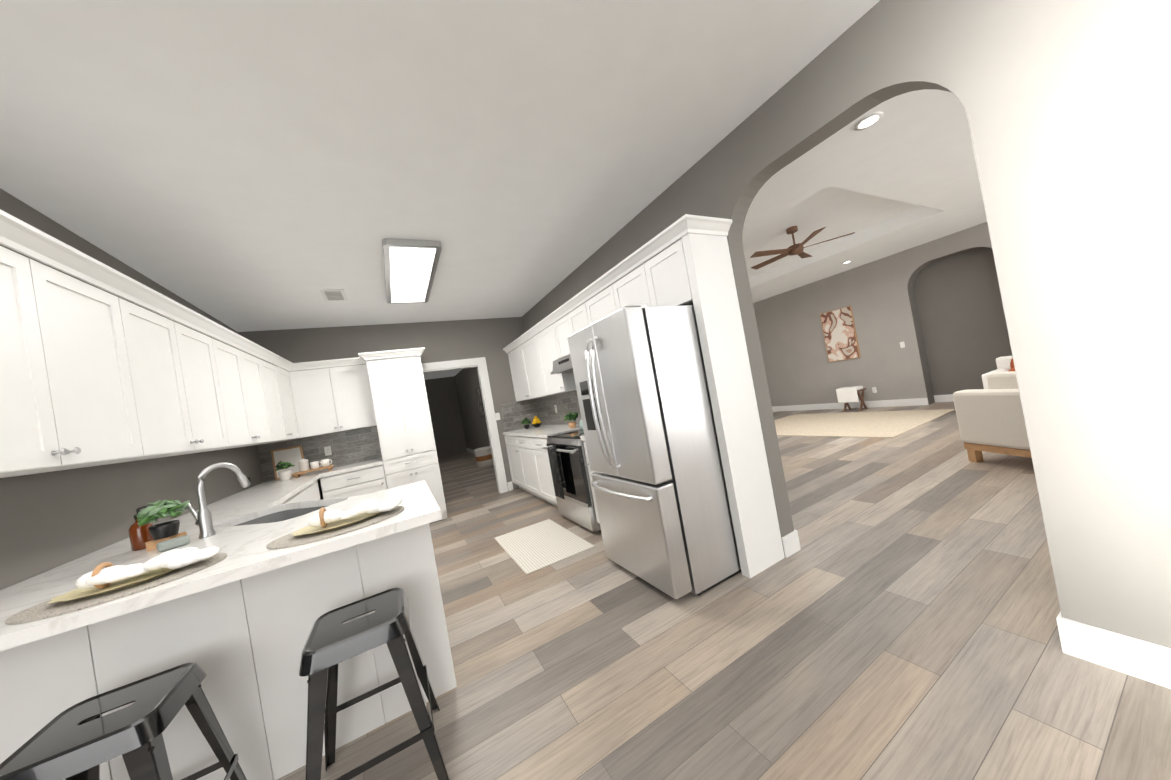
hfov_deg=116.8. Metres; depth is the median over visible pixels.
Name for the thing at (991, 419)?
sofa
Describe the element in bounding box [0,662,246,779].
stool
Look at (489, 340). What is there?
wall
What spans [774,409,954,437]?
living room rug
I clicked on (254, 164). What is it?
ceiling
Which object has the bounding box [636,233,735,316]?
upper cabinet
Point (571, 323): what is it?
upper cabinet
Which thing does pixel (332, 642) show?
stool
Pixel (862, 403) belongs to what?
stool
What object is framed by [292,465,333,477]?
tray
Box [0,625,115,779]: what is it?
base cabinet
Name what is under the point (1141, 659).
baseboard
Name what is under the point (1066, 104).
wall
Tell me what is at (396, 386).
tall cabinet
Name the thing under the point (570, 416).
potted plant
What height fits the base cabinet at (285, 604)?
0.890 m
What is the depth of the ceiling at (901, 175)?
4.08 m
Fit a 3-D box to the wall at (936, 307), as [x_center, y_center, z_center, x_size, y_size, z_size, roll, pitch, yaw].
[6.767,-1.433,6.015,0.401,3.220,9.780,-10,-1,-28]
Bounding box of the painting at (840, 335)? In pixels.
[820,306,859,361]
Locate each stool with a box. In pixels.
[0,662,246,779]
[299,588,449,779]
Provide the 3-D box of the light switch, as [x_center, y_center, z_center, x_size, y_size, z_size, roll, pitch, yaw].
[-1.406,0.417,5.775,0.070,0.116,0.009,-10,-1,-28]
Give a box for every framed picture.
[271,445,305,479]
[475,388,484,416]
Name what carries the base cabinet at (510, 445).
on the floor
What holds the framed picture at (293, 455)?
on the countertop at (248, 555)
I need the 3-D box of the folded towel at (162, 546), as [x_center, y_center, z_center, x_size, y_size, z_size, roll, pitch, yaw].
[-1.932,0.716,1.690,0.060,0.040,0.100,-10,-1,33]
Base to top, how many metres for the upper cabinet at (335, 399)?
0.894 m
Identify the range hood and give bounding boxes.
[550,354,572,374]
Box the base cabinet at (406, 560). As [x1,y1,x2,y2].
[360,525,456,721]
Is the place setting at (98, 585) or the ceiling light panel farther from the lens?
the ceiling light panel
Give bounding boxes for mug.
[298,459,308,471]
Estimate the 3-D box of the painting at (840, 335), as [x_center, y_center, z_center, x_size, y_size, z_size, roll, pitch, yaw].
[5.548,-1.213,7.870,0.030,1.110,0.620,-10,-1,-28]
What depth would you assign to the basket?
8.61 m
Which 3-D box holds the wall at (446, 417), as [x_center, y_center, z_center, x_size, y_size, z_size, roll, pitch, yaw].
[-5.830,1.020,12.549,2.850,2.890,0.140,-10,-1,-28]
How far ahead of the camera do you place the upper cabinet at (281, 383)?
3.93 m
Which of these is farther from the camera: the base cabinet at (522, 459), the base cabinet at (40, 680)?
the base cabinet at (522, 459)
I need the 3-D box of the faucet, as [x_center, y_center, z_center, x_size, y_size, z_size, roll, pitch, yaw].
[-1.927,0.560,1.882,0.241,0.353,0.183,-10,-1,-28]
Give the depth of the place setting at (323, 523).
1.50 m
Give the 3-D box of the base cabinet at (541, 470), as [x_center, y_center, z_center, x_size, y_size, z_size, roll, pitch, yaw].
[-0.226,0.963,4.553,0.637,0.890,0.760,-10,-1,-28]
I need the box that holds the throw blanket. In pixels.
[836,386,862,402]
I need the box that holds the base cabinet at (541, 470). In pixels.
[528,433,583,505]
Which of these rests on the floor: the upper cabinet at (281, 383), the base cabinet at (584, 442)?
the base cabinet at (584, 442)
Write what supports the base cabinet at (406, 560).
on the floor
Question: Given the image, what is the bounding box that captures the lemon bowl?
[532,416,540,427]
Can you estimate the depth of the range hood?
3.92 m
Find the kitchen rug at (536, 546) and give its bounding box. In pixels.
[494,519,594,574]
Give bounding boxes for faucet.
[180,463,255,540]
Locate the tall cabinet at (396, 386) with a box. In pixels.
[364,353,446,522]
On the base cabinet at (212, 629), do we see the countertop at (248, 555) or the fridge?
the countertop at (248, 555)
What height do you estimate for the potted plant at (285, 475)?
0.228 m
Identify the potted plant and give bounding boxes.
[136,499,189,539]
[275,461,294,480]
[521,418,530,428]
[564,412,577,427]
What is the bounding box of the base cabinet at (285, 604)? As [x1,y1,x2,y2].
[244,545,387,779]
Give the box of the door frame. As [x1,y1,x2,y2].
[422,357,507,492]
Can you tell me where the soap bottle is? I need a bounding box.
[128,506,152,550]
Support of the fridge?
on the floor
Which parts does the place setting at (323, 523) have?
plate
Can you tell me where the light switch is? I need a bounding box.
[495,413,499,419]
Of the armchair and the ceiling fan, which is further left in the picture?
the ceiling fan
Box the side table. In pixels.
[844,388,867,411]
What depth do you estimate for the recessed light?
2.62 m
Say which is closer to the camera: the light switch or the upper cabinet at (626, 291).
the upper cabinet at (626, 291)
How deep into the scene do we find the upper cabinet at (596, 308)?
3.35 m
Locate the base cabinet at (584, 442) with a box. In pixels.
[583,441,599,522]
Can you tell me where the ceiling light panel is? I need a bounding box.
[382,238,441,303]
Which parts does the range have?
handle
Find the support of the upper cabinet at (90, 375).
attached to the wall at (51, 520)
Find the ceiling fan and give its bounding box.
[750,226,854,269]
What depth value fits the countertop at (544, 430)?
4.88 m
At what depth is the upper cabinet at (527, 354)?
5.16 m
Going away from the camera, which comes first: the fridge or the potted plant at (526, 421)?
the fridge
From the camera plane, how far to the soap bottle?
1.77 m
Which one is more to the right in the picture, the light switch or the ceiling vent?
the light switch
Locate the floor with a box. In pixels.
[277,402,1170,779]
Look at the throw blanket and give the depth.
7.42 m
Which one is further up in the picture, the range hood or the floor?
the range hood
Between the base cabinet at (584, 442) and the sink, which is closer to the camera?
the sink
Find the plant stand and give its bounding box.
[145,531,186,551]
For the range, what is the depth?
3.58 m
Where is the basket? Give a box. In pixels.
[474,446,492,467]
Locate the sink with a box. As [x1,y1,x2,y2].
[216,493,347,536]
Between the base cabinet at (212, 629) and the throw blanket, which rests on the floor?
the base cabinet at (212, 629)
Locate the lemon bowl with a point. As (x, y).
(536, 422)
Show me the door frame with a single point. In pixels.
(490, 417)
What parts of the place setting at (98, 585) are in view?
plate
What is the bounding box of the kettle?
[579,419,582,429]
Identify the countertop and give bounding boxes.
[0,453,443,652]
[504,425,579,436]
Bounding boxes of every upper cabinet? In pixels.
[0,209,247,477]
[216,329,275,449]
[248,346,303,445]
[292,357,375,440]
[508,349,539,400]
[516,337,539,400]
[532,321,575,396]
[556,305,583,357]
[580,285,611,326]
[608,265,643,311]
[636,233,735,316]
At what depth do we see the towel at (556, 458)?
3.70 m
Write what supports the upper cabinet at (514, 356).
attached to the wall at (1066, 104)
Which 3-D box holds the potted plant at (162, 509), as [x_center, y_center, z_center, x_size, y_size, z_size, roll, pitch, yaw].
[-2.062,0.624,1.757,0.198,0.181,0.176,-10,-1,-28]
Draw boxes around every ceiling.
[0,0,879,379]
[742,89,986,302]
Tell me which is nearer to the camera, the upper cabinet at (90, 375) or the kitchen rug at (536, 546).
the upper cabinet at (90, 375)
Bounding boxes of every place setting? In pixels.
[5,547,226,624]
[266,498,403,548]
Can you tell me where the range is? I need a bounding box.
[543,429,600,531]
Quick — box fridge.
[567,304,740,598]
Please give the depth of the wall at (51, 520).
1.99 m
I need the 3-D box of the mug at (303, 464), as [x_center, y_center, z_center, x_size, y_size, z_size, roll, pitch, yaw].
[-3.346,0.883,4.282,0.099,0.142,0.099,-9,-1,-37]
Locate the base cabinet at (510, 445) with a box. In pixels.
[505,437,523,489]
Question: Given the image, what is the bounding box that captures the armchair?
[982,356,1014,388]
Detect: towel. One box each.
[156,535,189,551]
[547,446,566,499]
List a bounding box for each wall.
[0,188,262,589]
[238,317,524,499]
[424,376,466,457]
[454,0,1170,647]
[753,222,1011,405]
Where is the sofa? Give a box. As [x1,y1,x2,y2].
[953,367,1031,461]
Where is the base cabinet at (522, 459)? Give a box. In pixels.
[512,437,535,495]
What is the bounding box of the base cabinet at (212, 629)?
[92,581,275,779]
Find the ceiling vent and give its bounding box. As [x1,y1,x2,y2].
[320,289,346,300]
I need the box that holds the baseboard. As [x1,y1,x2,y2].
[466,394,1170,688]
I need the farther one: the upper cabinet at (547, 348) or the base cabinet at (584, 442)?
the upper cabinet at (547, 348)
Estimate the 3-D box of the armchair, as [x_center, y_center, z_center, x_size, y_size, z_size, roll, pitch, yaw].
[6.164,-0.123,4.899,0.850,0.826,0.850,-10,-1,-28]
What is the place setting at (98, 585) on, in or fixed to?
on the countertop at (248, 555)
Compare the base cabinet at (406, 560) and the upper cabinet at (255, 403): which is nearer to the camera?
the base cabinet at (406, 560)

